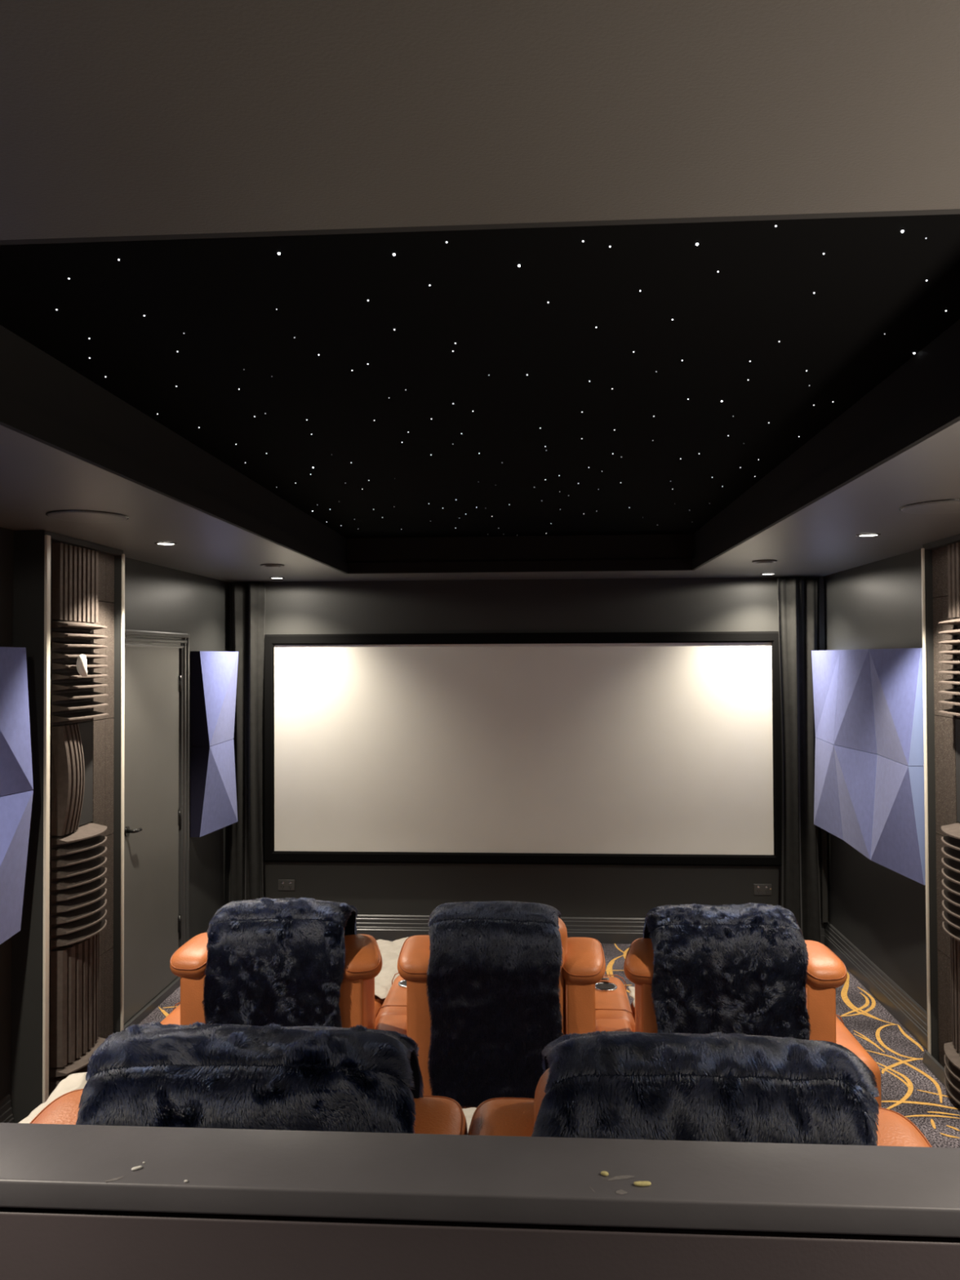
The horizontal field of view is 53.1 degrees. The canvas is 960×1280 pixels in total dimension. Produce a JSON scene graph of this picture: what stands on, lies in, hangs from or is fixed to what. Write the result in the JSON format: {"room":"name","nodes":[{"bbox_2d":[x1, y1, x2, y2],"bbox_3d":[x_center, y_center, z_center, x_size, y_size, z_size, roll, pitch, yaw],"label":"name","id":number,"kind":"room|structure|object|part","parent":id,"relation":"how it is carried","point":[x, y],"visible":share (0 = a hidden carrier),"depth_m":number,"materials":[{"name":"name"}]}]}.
{"room":"home theater","nodes":[
{"label":"home theater","id":0,"kind":"room"},
{"bbox_2d":[0,527,228,1100],"bbox_3d":[-2.032,0.582,2.556,0.120,2.750,8.270,0,-1,4],"label":"wall","id":1,"kind":"structure","parent":0,"point":[158,598],"depth_m":5.65,"materials":[{"name":"grey paint"}]},
{"bbox_2d":[0,1093,13,1123],"bbox_3d":[-1.907,1.887,3.278,0.024,0.166,1.115,0,-1,4],"label":"baseboard","id":2,"kind":"structure","parent":1,"relation":"attached to","point":[6,1109],"depth_m":3.80,"materials":[{"name":"grey paint"}]},
{"bbox_2d":[0,790,33,944],"bbox_3d":[-1.827,0.858,3.485,0.170,0.548,0.558,0,-1,4],"label":"acoustic panel","id":3,"kind":"object","parent":1,"relation":"attached to","point":[15,809],"visible":1,"depth_m":3.64,"materials":[{"name":"blue fabric"}]},
{"bbox_3d":[-1.827,0.858,3.485,0.170,0.548,0.558,0,-1,4],"label":"panel","id":4,"kind":"part","parent":3,"relation":"part of","materials":[{"name":"purple fabric"}]},
{"bbox_2d":[0,646,33,796],"bbox_3d":[-1.830,0.303,3.495,0.170,0.558,0.558,0,-1,4],"label":"acoustic panel","id":5,"kind":"object","parent":1,"relation":"attached to","point":[15,754],"visible":1,"depth_m":3.64,"materials":[{"name":"blue fabric"}]},
{"bbox_2d":[11,530,124,1123],"bbox_3d":[-1.796,0.774,4.241,0.140,2.423,0.740,0,-1,4],"label":"column","id":6,"kind":"structure","parent":1,"relation":"attached to","point":[33,620],"depth_m":3.89,"materials":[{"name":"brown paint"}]},
{"bbox_2d":[51,724,84,835],"bbox_3d":[-1.752,0.591,4.082,0.092,0.457,0.162,0,-1,4],"label":"diffuser","id":7,"kind":"structure","parent":6,"relation":"attached to","point":[68,766],"depth_m":4.01,"materials":[{"name":"brown wood"}]},
{"bbox_2d":[50,933,99,1067],"bbox_3d":[-1.743,1.540,4.167,0.088,0.481,0.367,0,-1,4],"label":"diffuser","id":8,"kind":"structure","parent":6,"relation":"attached to","point":[74,967],"depth_m":4.06,"materials":[{"name":"brown wood"}]},
{"bbox_2d":[52,542,98,622],"bbox_3d":[-1.773,-0.244,4.202,0.044,0.325,0.367,0,-1,4],"label":"diffuser","id":9,"kind":"structure","parent":6,"relation":"attached to","point":[75,570],"depth_m":4.15,"materials":[{"name":"brown wood"}]},
{"bbox_2d":[49,1036,105,1094],"bbox_3d":[-1.719,1.882,4.160,0.134,0.196,0.367,0,-1,4],"label":"diffuser","id":10,"kind":"structure","parent":6,"relation":"attached to","point":[79,1064],"depth_m":4.04,"materials":[{"name":"brown wood"}]},
{"bbox_2d":[50,822,106,950],"bbox_3d":[-1.722,1.061,4.175,0.134,0.470,0.367,0,-1,4],"label":"diffuser","id":11,"kind":"structure","parent":6,"relation":"attached to","point":[77,913],"depth_m":4.08,"materials":[{"name":"wood"}]},
{"bbox_2d":[51,620,108,725],"bbox_3d":[-1.739,0.140,4.193,0.109,0.441,0.367,0,-1,4],"label":"diffuser","id":12,"kind":"structure","parent":6,"relation":"attached to","point":[72,694],"depth_m":4.11,"materials":[{"name":"wood"}]},
{"bbox_2d":[75,654,87,676],"bbox_3d":[-1.681,0.108,4.058,0.036,0.096,0.065,0,-1,4],"label":"tab","id":13,"kind":"object","parent":12,"relation":"attached to","point":[82,668],"visible":1,"depth_m":4.04,"materials":[{"name":"white plastic"}]},
{"bbox_2d":[73,721,93,826],"bbox_3d":[-1.776,0.596,4.297,0.018,0.454,0.147,0,-1,4],"label":"board","id":14,"kind":"object","parent":6,"relation":"attached to","point":[86,728],"visible":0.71,"depth_m":4.32,"materials":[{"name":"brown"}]},
{"bbox_2d":[124,629,190,1029],"bbox_3d":[-1.768,0.979,5.248,0.068,2.053,1.020,0,-1,4],"label":"door","id":15,"kind":"structure","parent":1,"relation":"in","point":[157,726],"depth_m":5.27,"materials":[{"name":"paint"}]},
{"bbox_3d":[-1.781,0.980,4.933,0.057,0.052,0.091,0,-1,4],"label":"handle","id":16,"kind":"part","parent":15,"relation":"part of","materials":[{"name":"black plastic"}]},
{"bbox_3d":[-1.787,0.980,5.249,0.030,2.052,1.020,0,-1,4],"label":"architrave","id":17,"kind":"part","parent":15,"relation":"part of","materials":[{"name":"grey paint"}]},
{"bbox_2d":[190,738,237,837],"bbox_3d":[-1.688,0.931,6.126,0.120,0.550,0.558,0,-1,4],"label":"acoustic panel","id":18,"kind":"object","parent":1,"relation":"attached to","point":[213,793],"visible":0.9,"depth_m":5.95,"materials":[{"name":"blue fabric"}]},
{"bbox_2d":[190,651,238,746],"bbox_3d":[-1.690,0.363,6.136,0.121,0.581,0.558,0,-1,4],"label":"acoustic panel","id":19,"kind":"object","parent":1,"relation":"attached to","point":[213,674],"visible":1,"depth_m":5.96,"materials":[{"name":"blue fabric"}]},
{"bbox_3d":[-1.690,0.363,6.136,0.121,0.581,0.558,0,-1,4],"label":"panel","id":20,"kind":"part","parent":19,"relation":"part of","materials":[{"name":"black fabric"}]},
{"bbox_2d":[0,213,959,537],"bbox_3d":[0.085,-0.734,3.551,2.248,0.100,4.859,0,-1,4],"label":"ceiling","id":21,"kind":"structure","parent":0,"point":[224,295],"depth_m":2.35,"materials":[{"name":"black fabric"}]},
{"bbox_2d":[0,208,959,573],"bbox_3d":[0.086,-0.573,3.548,2.148,0.221,4.759,0,-1,4],"label":"ceiling recess border","id":22,"kind":"structure","parent":21,"relation":"attached to","point":[42,399],"depth_m":3.05,"materials":[{"name":"black paint"}]},
{"bbox_2d":[0,0,959,239],"bbox_3d":[-0.146,-0.692,-0.201,4.002,0.323,2.756,0,-1,4],"label":"soffit","id":23,"kind":"structure","parent":0,"point":[118,117],"depth_m":0.93,"materials":[{"name":"paint"}]},
{"bbox_2d":[0,420,959,582],"bbox_3d":[0.105,-0.618,3.826,4.002,0.323,5.314,0,-1,4],"label":"ceiling","id":24,"kind":"structure","parent":0,"point":[37,478],"depth_m":3.86,"materials":[{"name":"paint"}]},
{"bbox_2d":[45,510,128,522],"bbox_3d":[-1.435,-0.451,3.515,0.282,0.008,0.282,0,-1,4],"label":"ceiling speaker","id":25,"kind":"object","parent":24,"relation":"attached to","point":[82,516],"visible":1,"depth_m":3.48,"materials":[{"name":"black plastic"}]},
{"bbox_2d":[154,542,177,545],"bbox_3d":[-1.425,-0.436,4.356,0.100,0.005,0.100,0,-1,4],"label":"recessed light","id":26,"kind":"object","parent":24,"relation":"in","point":[155,543],"visible":1,"depth_m":4.34,"materials":[{"name":"grey"}]},
{"bbox_2d":[229,582,265,902],"bbox_3d":[-1.571,0.807,6.473,0.230,2.382,0.084,0,-1,4],"label":"curtain","id":27,"kind":"object","parent":24,"relation":"hanging from","point":[247,600],"visible":0.84,"depth_m":6.48,"materials":[{"name":"fabric"}]},
{"bbox_2d":[260,564,284,567],"bbox_3d":[-1.164,-0.414,5.381,0.132,0.013,0.132,0,-1,4],"label":"ceiling vent","id":28,"kind":"object","parent":24,"relation":"in","point":[261,565],"visible":1,"depth_m":5.35,"materials":[{"name":"grey metal"}]},
{"bbox_2d":[269,577,284,578],"bbox_3d":[-1.318,-0.402,6.232,0.100,0.005,0.100,0,-1,4],"label":"recessed light","id":29,"kind":"object","parent":24,"relation":"in","point":[269,577],"visible":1,"depth_m":6.22,"materials":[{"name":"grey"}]},
{"bbox_2d":[751,560,777,563],"bbox_3d":[1.565,-0.429,5.282,0.132,0.013,0.132,0,-1,4],"label":"ceiling vent","id":30,"kind":"object","parent":24,"relation":"in","point":[755,561],"visible":1,"depth_m":5.25,"materials":[{"name":"grey metal"}]},
{"bbox_2d":[760,573,776,574],"bbox_3d":[1.829,-0.419,6.097,0.100,0.005,0.100,0,-1,4],"label":"recessed light","id":31,"kind":"object","parent":24,"relation":"in","point":[762,573],"visible":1,"depth_m":6.08,"materials":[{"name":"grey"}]},
{"bbox_2d":[777,577,821,942],"bbox_3d":[2.073,0.786,6.246,0.259,2.382,0.082,0,-1,4],"label":"curtain","id":32,"kind":"object","parent":24,"relation":"hanging from","point":[797,597],"visible":0.93,"depth_m":6.25,"materials":[{"name":"fabric"}]},
{"bbox_2d":[856,533,880,537],"bbox_3d":[1.684,-0.454,4.162,0.100,0.005,0.100,0,-1,4],"label":"recessed light","id":33,"kind":"object","parent":24,"relation":"in","point":[868,535],"visible":1,"depth_m":4.16,"materials":[{"name":"grey"}]},
{"bbox_2d":[898,498,959,514],"bbox_3d":[1.640,-0.468,3.374,0.308,0.008,0.308,0,-1,4],"label":"ceiling speaker","id":34,"kind":"object","parent":24,"relation":"attached to","point":[953,505],"visible":1,"depth_m":3.36,"materials":[{"name":"black plastic"}]},
{"bbox_2d":[228,576,825,928],"bbox_3d":[0.280,0.645,6.514,4.202,2.750,0.120,0,-1,4],"label":"wall","id":35,"kind":"structure","parent":0,"point":[725,604],"depth_m":6.45,"materials":[{"name":"paint"}]},
{"bbox_2d":[278,879,294,890],"bbox_3d":[-1.316,1.667,6.527,0.116,0.074,0.014,0,-1,4],"label":"power outlet","id":36,"kind":"object","parent":35,"relation":"attached to","point":[283,884],"visible":1,"depth_m":6.53,"materials":[{"name":"grey plastic"}]},
{"bbox_2d":[263,631,782,866],"bbox_3d":[0.265,0.725,6.432,3.482,1.544,0.041,0,-1,4],"label":"projection screen","id":37,"kind":"object","parent":35,"relation":"attached to","point":[628,748],"visible":0.98,"depth_m":6.43,"materials":[{"name":"fabric"}]},
{"bbox_2d":[355,914,824,944],"bbox_3d":[0.281,1.935,6.419,3.962,0.166,0.024,0,-1,4],"label":"baseboard","id":38,"kind":"structure","parent":35,"relation":"attached to","point":[386,927],"depth_m":6.40,"materials":[{"name":"grey paint"}]},
{"bbox_2d":[753,884,771,895],"bbox_3d":[1.864,1.645,6.330,0.116,0.074,0.014,0,-1,4],"label":"power outlet","id":39,"kind":"object","parent":35,"relation":"attached to","point":[758,889],"visible":1,"depth_m":6.33,"materials":[{"name":"grey plastic"}]},
{"bbox_2d":[817,577,827,922],"bbox_3d":[2.241,0.713,6.278,0.033,2.247,0.025,0,-1,4],"label":"trim","id":40,"kind":"structure","parent":35,"relation":"attached to","point":[820,580],"depth_m":6.26,"materials":[{"name":"paint"}]},
{"bbox_2d":[137,940,959,1147],"bbox_3d":[0.032,1.994,2.402,4.202,0.102,8.270,0,-1,4],"label":"floor","id":41,"kind":"structure","parent":0,"point":[908,1088],"depth_m":4.59,"materials":[{"name":"carpet"}]},
{"bbox_2d":[160,928,406,1035],"bbox_3d":[-0.692,1.491,4.082,1.007,0.974,1.545,0,-1,4],"label":"recliner","id":42,"kind":"object","parent":41,"relation":"on","point":[358,1004],"visible":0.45,"depth_m":3.39,"materials":[{"name":"orange leather"}]},
{"bbox_3d":[-1.115,1.686,3.784,0.190,0.521,0.905,0,-1,4],"label":"armrest","id":43,"kind":"part","parent":42,"relation":"part of","materials":[{"name":"orange leather"}]},
{"bbox_2d":[201,897,357,1027],"bbox_3d":[-0.709,1.287,3.467,0.496,0.683,0.264,0,-1,4],"label":"fur throw","id":44,"kind":"object","parent":42,"relation":"on","point":[269,961],"visible":0.66,"depth_m":3.35,"materials":[{"name":"black fur"}]},
{"bbox_2d":[374,995,385,1021],"bbox_3d":[-0.705,1.567,3.828,0.600,0.135,0.650,0,-1,4],"label":"seat cushion","id":45,"kind":"object","parent":42,"relation":"on","point":[379,1002],"depth_m":3.98,"materials":[{"name":"orange leather"}]},
{"bbox_3d":[-0.304,1.682,3.766,0.190,0.521,0.840,0,-1,4],"label":"armrest","id":46,"kind":"part","parent":42,"relation":"part of","materials":[{"name":"orange leather"}]},
{"bbox_2d":[374,937,408,999],"bbox_3d":[-0.641,1.557,4.446,0.643,0.160,0.881,0,-1,4],"label":"sheet","id":47,"kind":"object","parent":42,"relation":"on","point":[389,951],"visible":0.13,"depth_m":4.40,"materials":[{"name":"beige fabric"}]},
{"bbox_2d":[397,917,635,1108],"bbox_3d":[0.164,1.481,3.724,0.870,0.974,0.873,0,-1,4],"label":"recliner","id":48,"kind":"object","parent":41,"relation":"on","point":[591,1001],"visible":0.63,"depth_m":3.33,"materials":[{"name":"orange leather"}]},
{"bbox_2d":[425,901,563,1107],"bbox_3d":[0.057,1.273,3.420,0.464,0.662,0.267,0,-1,4],"label":"fur throw","id":49,"kind":"object","parent":48,"relation":"on","point":[493,974],"visible":0.96,"depth_m":3.30,"materials":[{"name":"black fur"}]},
{"bbox_3d":[0.073,1.452,3.342,0.444,0.780,0.048,0,-1,4],"label":"panel","id":50,"kind":"part","parent":48,"relation":"part of","materials":[{"name":"black fabric"}]},
{"bbox_3d":[0.077,1.326,3.423,0.470,0.675,0.170,0,-1,4],"label":"backrest","id":51,"kind":"part","parent":48,"relation":"part of","materials":[{"name":"orange leather"}]},
{"bbox_3d":[0.502,1.677,3.716,0.190,0.521,0.840,0,-1,4],"label":"armrest","id":52,"kind":"part","parent":48,"relation":"part of","materials":[{"name":"orange leather"}]},
{"bbox_2d":[623,937,881,1107],"bbox_3d":[0.952,1.476,3.662,0.858,0.974,0.912,0,-1,4],"label":"recliner","id":53,"kind":"object","parent":41,"relation":"on","point":[826,972],"visible":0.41,"depth_m":3.28,"materials":[{"name":"orange leather"}]},
{"bbox_2d":[628,986,635,1007],"bbox_3d":[0.917,1.482,3.970,0.598,0.018,0.267,0,-1,4],"label":"sheet","id":54,"kind":"object","parent":53,"relation":"on","point":[632,989],"visible":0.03,"depth_m":4.03,"materials":[{"name":"beige fabric"}]},
{"bbox_2d":[630,1001,635,1017],"bbox_3d":[0.911,1.558,3.728,0.600,0.135,0.650,0,-1,4],"label":"seat cushion","id":55,"kind":"object","parent":53,"relation":"on","point":[633,1008],"depth_m":3.95,"materials":[{"name":"orange leather"}]},
{"bbox_2d":[642,902,811,1039],"bbox_3d":[0.853,1.279,3.369,0.525,0.680,0.267,0,-1,4],"label":"fur throw","id":56,"kind":"object","parent":53,"relation":"on","point":[731,968],"visible":0.72,"depth_m":3.25,"materials":[{"name":"black fur"}]},
{"bbox_3d":[1.297,1.672,3.634,0.155,0.521,0.905,0,-1,4],"label":"armrest","id":57,"kind":"part","parent":53,"relation":"part of","materials":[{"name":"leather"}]},
{"bbox_2d":[822,548,927,1012],"bbox_3d":[2.082,0.558,2.300,0.120,2.750,8.270,0,-1,4],"label":"wall","id":58,"kind":"structure","parent":0,"point":[879,909],"depth_m":5.32,"materials":[{"name":"grey paint"}]},
{"bbox_2d":[811,649,839,744],"bbox_3d":[2.174,0.342,5.931,0.145,0.558,0.538,0,-1,4],"label":"acoustic panel","id":59,"kind":"object","parent":58,"relation":"attached to","point":[825,664],"visible":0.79,"depth_m":5.94,"materials":[{"name":"blue fabric"}]},
{"bbox_2d":[813,737,843,839],"bbox_3d":[2.176,0.903,5.921,0.145,0.559,0.538,0,-1,4],"label":"acoustic panel","id":60,"kind":"object","parent":58,"relation":"attached to","point":[827,814],"visible":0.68,"depth_m":5.88,"materials":[{"name":"blue fabric"}]},
{"bbox_2d":[833,745,877,859],"bbox_3d":[2.142,0.893,5.372,0.145,0.559,0.558,0,-1,4],"label":"acoustic panel","id":61,"kind":"object","parent":58,"relation":"attached to","point":[855,769],"visible":0.68,"depth_m":5.32,"materials":[{"name":"blue fabric"}]},
{"bbox_2d":[833,648,877,754],"bbox_3d":[2.139,0.332,5.382,0.145,0.558,0.558,0,-1,4],"label":"acoustic panel","id":62,"kind":"object","parent":58,"relation":"attached to","point":[855,722],"visible":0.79,"depth_m":5.33,"materials":[{"name":"blue fabric"}]},
{"bbox_2d":[824,921,927,1050],"bbox_3d":[2.211,1.908,5.404,0.024,0.166,1.810,0,-1,4],"label":"baseboard","id":63,"kind":"structure","parent":58,"relation":"attached to","point":[910,1015],"depth_m":5.26,"materials":[{"name":"grey paint"}]},
{"bbox_2d":[868,648,924,765],"bbox_3d":[2.110,0.322,4.823,0.134,0.558,0.558,0,-1,4],"label":"acoustic panel","id":64,"kind":"object","parent":58,"relation":"attached to","point":[896,674],"visible":0.9,"depth_m":4.71,"materials":[{"name":"blue fabric"}]},
{"bbox_3d":[2.110,0.322,4.823,0.134,0.558,0.558,0,-1,4],"label":"panel","id":65,"kind":"part","parent":64,"relation":"part of","materials":[{"name":"blue fabric"}]},
{"bbox_2d":[870,754,925,884],"bbox_3d":[2.113,0.882,4.813,0.134,0.559,0.558,0,-1,4],"label":"acoustic panel","id":66,"kind":"object","parent":58,"relation":"attached to","point":[898,835],"visible":0.79,"depth_m":4.71,"materials":[{"name":"blue fabric"}]},
{"bbox_2d":[922,1052,945,1086],"bbox_3d":[2.057,1.942,4.130,0.028,0.048,0.710,0,-1,4],"label":"trim","id":67,"kind":"structure","parent":58,"relation":"attached to","point":[934,1066],"depth_m":4.37,"materials":[{"name":"grey paint"}]},
{"bbox_2d":[920,533,959,1067],"bbox_3d":[2.102,0.754,4.149,0.072,2.423,0.740,0,-1,4],"label":"column","id":68,"kind":"structure","parent":58,"relation":"attached to","point":[939,729],"depth_m":4.47,"materials":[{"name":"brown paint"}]},
{"bbox_2d":[937,617,959,718],"bbox_3d":[2.064,0.121,4.083,0.109,0.441,0.390,0,-1,4],"label":"diffuser","id":69,"kind":"structure","parent":68,"relation":"attached to","point":[956,651],"depth_m":4.17,"materials":[{"name":"brown wood"}]},
{"bbox_2d":[941,822,959,941],"bbox_3d":[2.057,1.041,4.067,0.134,0.470,0.390,0,-1,4],"label":"diffuser","id":70,"kind":"structure","parent":68,"relation":"attached to","point":[951,904],"depth_m":4.11,"materials":[{"name":"brown wood"}]},
{"bbox_2d":[943,1041,959,1105],"bbox_3d":[2.060,1.862,4.051,0.134,0.196,0.390,0,-1,4],"label":"diffuser","id":71,"kind":"structure","parent":68,"relation":"attached to","point":[952,1056],"depth_m":4.10,"materials":[{"name":"brown wood"}]},
{"bbox_2d":[947,542,959,617],"bbox_3d":[2.095,-0.264,4.088,0.044,0.325,0.390,0,-1,4],"label":"diffuser","id":72,"kind":"structure","parent":68,"relation":"attached to","point":[953,549],"depth_m":4.22,"materials":[{"name":"brown wood"}]},
{"bbox_2d":[950,936,959,1053],"bbox_3d":[2.081,1.521,4.056,0.088,0.481,0.390,0,-1,4],"label":"diffuser","id":73,"kind":"structure","parent":68,"relation":"attached to","point":[954,944],"depth_m":4.13,"materials":[{"name":"brown wood"}]},
{"bbox_2d":[955,719,959,822],"bbox_3d":[2.120,0.576,4.189,0.018,0.454,0.156,0,-1,4],"label":"board","id":74,"kind":"object","parent":68,"relation":"attached to","point":[957,721],"visible":1,"depth_m":4.25,"materials":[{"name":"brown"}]},
{"bbox_3d":[-0.089,1.769,0.484,4.002,0.278,4.220,0,-1,4],"label":"floor","id":75,"kind":"structure","parent":0,"visible":0},
{"bbox_2d":[29,1088,467,1134],"bbox_3d":[-0.486,1.168,1.828,0.969,0.974,0.914,0,-1,4],"label":"recliner","id":76,"kind":"object","parent":75,"relation":"on","point":[435,1114],"visible":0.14,"depth_m":1.58,"materials":[{"name":"orange leather"}]},
{"bbox_2d":[18,1071,87,1123],"bbox_3d":[-0.791,1.051,1.976,0.458,0.048,0.679,0,-1,4],"label":"sheet","id":77,"kind":"object","parent":76,"relation":"on","point":[73,1082],"visible":0.03,"depth_m":2.24,"materials":[{"name":"white fabric"}]},
{"bbox_2d":[75,1021,424,1133],"bbox_3d":[-0.358,0.940,1.522,0.559,0.620,0.268,0,-1,4],"label":"fur throw","id":78,"kind":"object","parent":76,"relation":"on","point":[358,1078],"visible":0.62,"depth_m":1.46,"materials":[{"name":"black fur"}]},
{"bbox_2d":[0,1122,959,1279],"bbox_3d":[-0.055,1.120,1.098,3.996,1.038,0.131,0,-1,4],"label":"bar ledge","id":79,"kind":"object","parent":75,"relation":"on","point":[253,1204],"visible":1,"depth_m":1.06,"materials":[{"name":"laminate"}]},
{"bbox_2d":[131,1165,142,1170],"bbox_3d":[-0.390,0.601,1.092,0.012,0.003,0.005,0,-1,-31],"label":"crumb","id":80,"kind":"object","parent":79,"relation":"on","point":[135,1168],"visible":1,"depth_m":1.09,"materials":[{"name":"white food"}]},
{"bbox_3d":[-0.054,1.139,1.097,3.996,1.001,0.127,0,-1,4],"label":"half wall panel","id":81,"kind":"part","parent":79,"relation":"part of","materials":[{"name":"paint"}]},
{"bbox_2d":[600,1170,608,1176],"bbox_3d":[0.139,0.597,1.075,0.009,0.004,0.006,-1,-1,32],"label":"crumb","id":82,"kind":"object","parent":79,"relation":"on","point":[604,1173],"visible":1,"depth_m":1.07,"materials":[{"name":"yellow food"}]},
{"bbox_2d":[633,1181,651,1186],"bbox_3d":[0.178,0.597,1.053,0.019,0.004,0.006,0,-1,1],"label":"crumb","id":83,"kind":"object","parent":79,"relation":"on","point":[641,1184],"visible":1,"depth_m":1.05,"materials":[{"name":"yellow food"}]},
{"bbox_2d":[467,1068,932,1146],"bbox_3d":[0.420,1.163,1.771,0.856,0.974,0.912,0,-1,4],"label":"recliner","id":84,"kind":"object","parent":75,"relation":"on","point":[502,1116],"visible":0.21,"depth_m":1.54,"materials":[{"name":"orange leather"}]},
{"bbox_2d":[462,1107,476,1132],"bbox_3d":[0.239,1.122,1.970,0.627,0.033,0.697,0,-1,4],"label":"sheet","id":85,"kind":"object","parent":84,"relation":"on","point":[468,1113],"visible":0.02,"depth_m":2.31,"materials":[{"name":"white fabric"}]},
{"bbox_3d":[0.321,1.009,1.485,0.470,0.675,0.170,0,-1,4],"label":"backrest","id":86,"kind":"part","parent":84,"relation":"part of","materials":[{"name":"orange leather"}]},
{"bbox_2d":[531,1031,879,1146],"bbox_3d":[0.339,0.937,1.477,0.574,0.618,0.268,0,-1,4],"label":"fur throw","id":87,"kind":"object","parent":84,"relation":"on","point":[713,1086],"visible":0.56,"depth_m":1.42,"materials":[{"name":"black fur"}]}
]}

